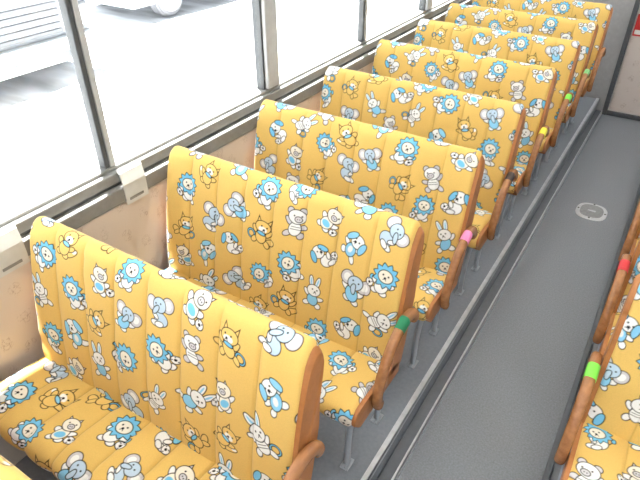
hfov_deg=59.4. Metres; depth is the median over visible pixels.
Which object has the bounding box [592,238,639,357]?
seat
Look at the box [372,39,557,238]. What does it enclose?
seat
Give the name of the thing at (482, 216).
seat cushion
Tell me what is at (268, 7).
trim
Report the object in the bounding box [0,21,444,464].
wall
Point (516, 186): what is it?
seat cushion
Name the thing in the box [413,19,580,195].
seat
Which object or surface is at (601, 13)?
seat
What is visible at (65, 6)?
trim
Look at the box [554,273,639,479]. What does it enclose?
seat
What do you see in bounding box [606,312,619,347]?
seat cushion
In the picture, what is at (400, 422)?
trim
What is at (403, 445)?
trim
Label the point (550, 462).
trim
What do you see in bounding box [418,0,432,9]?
trim
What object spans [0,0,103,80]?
vehicle
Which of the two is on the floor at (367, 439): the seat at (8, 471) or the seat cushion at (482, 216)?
the seat at (8, 471)
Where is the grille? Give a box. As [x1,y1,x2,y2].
[0,1,63,47]
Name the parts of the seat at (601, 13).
backrest, leg, trim, armrest, panel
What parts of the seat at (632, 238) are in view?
trim, panel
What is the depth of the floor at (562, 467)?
1.65 m
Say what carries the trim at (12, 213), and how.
attached to the wall at (138, 229)
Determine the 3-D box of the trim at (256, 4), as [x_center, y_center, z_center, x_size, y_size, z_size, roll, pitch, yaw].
[-0.229,-0.864,1.997,0.035,0.668,0.010,20,40,26]
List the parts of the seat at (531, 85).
backrest, leg, leg, trim, armrest, panel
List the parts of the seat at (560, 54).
backrest, leg, trim, armrest, panel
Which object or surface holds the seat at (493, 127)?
on the floor at (367, 439)
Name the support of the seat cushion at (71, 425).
on the seat at (146, 371)
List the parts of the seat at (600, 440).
trim, armrest, panel, backrest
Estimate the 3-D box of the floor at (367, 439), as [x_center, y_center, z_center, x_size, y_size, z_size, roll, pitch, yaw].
[0.141,0.232,2.365,0.927,0.106,5.608,20,40,26]
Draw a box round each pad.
[0,225,29,277]
[117,161,148,204]
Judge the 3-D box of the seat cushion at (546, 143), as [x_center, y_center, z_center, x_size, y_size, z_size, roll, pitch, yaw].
[0.783,-0.632,2.967,0.839,0.075,0.247,20,40,26]
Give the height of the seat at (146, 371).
0.735 m
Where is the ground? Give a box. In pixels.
[0,0,436,210]
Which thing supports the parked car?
on the ground
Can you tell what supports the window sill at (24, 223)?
attached to the wall at (138, 229)
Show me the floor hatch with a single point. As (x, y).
(589, 211)
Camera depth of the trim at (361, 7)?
2.67 m
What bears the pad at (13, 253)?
attached to the wall at (138, 229)
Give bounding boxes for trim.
[0,0,449,226]
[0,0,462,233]
[21,0,472,255]
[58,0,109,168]
[251,0,265,89]
[261,0,279,88]
[357,0,365,41]
[361,98,598,479]
[364,0,367,40]
[377,110,600,479]
[391,110,601,479]
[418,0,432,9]
[541,184,639,479]
[549,197,639,479]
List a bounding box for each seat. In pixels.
[0,216,324,479]
[0,455,30,479]
[165,146,423,470]
[254,99,484,368]
[319,66,525,295]
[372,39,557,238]
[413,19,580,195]
[445,3,598,161]
[472,0,612,133]
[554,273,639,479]
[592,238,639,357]
[618,200,639,261]
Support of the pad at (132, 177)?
attached to the wall at (138, 229)
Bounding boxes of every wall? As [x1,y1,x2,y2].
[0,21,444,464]
[575,0,635,110]
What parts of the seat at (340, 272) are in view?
backrest, foot plate, leg, trim, foot plate, leg, armrest, panel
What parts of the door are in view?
sill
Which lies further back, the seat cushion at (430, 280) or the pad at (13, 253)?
the seat cushion at (430, 280)
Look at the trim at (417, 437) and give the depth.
2.23 m
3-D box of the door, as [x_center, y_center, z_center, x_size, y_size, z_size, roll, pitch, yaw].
[2.237,-1.537,3.589,0.379,1.606,0.062,20,40,26]
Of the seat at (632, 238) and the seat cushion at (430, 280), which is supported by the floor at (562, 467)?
the seat at (632, 238)
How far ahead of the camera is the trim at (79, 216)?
1.95 m
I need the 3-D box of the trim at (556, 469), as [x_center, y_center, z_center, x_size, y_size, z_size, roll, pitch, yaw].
[0.917,0.476,1.939,0.019,0.025,5.608,20,40,26]
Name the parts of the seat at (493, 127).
backrest, foot plate, leg, leg, trim, armrest, panel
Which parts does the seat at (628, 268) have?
trim, armrest, panel, backrest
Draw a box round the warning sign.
[632,14,639,36]
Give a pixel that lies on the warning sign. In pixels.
(636, 32)
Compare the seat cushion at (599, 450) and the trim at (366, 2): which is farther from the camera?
the trim at (366, 2)
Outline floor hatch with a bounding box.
[575,203,607,220]
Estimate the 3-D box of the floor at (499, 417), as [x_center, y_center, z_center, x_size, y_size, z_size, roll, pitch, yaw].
[0.796,0.430,2.216,2.288,0.050,5.908,20,40,26]
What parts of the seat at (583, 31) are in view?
backrest, leg, leg, trim, armrest, panel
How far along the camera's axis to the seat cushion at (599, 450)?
1.30 m
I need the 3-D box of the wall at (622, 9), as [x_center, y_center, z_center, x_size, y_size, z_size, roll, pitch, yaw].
[2.224,-1.611,3.556,2.388,1.766,0.050,20,40,26]
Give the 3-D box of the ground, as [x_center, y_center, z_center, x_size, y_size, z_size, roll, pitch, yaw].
[-10.326,-8.628,16.318,53.000,0.100,70.000,20,40,26]
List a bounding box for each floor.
[14,96,596,479]
[396,114,639,479]
[549,209,635,479]
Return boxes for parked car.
[86,0,181,16]
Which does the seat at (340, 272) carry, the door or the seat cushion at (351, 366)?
the seat cushion at (351, 366)
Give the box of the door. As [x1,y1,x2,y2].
[602,0,639,120]
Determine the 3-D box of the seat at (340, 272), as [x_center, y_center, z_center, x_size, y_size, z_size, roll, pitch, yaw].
[-0.180,0.206,1.666,0.898,0.735,0.351,20,40,26]
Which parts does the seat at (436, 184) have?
backrest, foot plate, leg, foot plate, leg, trim, armrest, panel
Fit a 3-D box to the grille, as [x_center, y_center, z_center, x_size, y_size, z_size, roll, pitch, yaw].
[-3.145,-2.228,5.846,0.030,0.325,1.000,20,40,26]
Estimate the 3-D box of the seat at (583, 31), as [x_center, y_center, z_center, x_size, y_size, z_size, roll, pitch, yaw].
[1.055,-0.916,3.275,0.897,0.735,0.350,20,40,26]
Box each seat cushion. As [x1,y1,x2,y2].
[0,356,239,479]
[165,267,380,426]
[413,266,446,320]
[468,208,491,247]
[508,162,526,193]
[539,127,552,151]
[568,422,639,479]
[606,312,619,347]
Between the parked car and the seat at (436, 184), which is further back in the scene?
the parked car

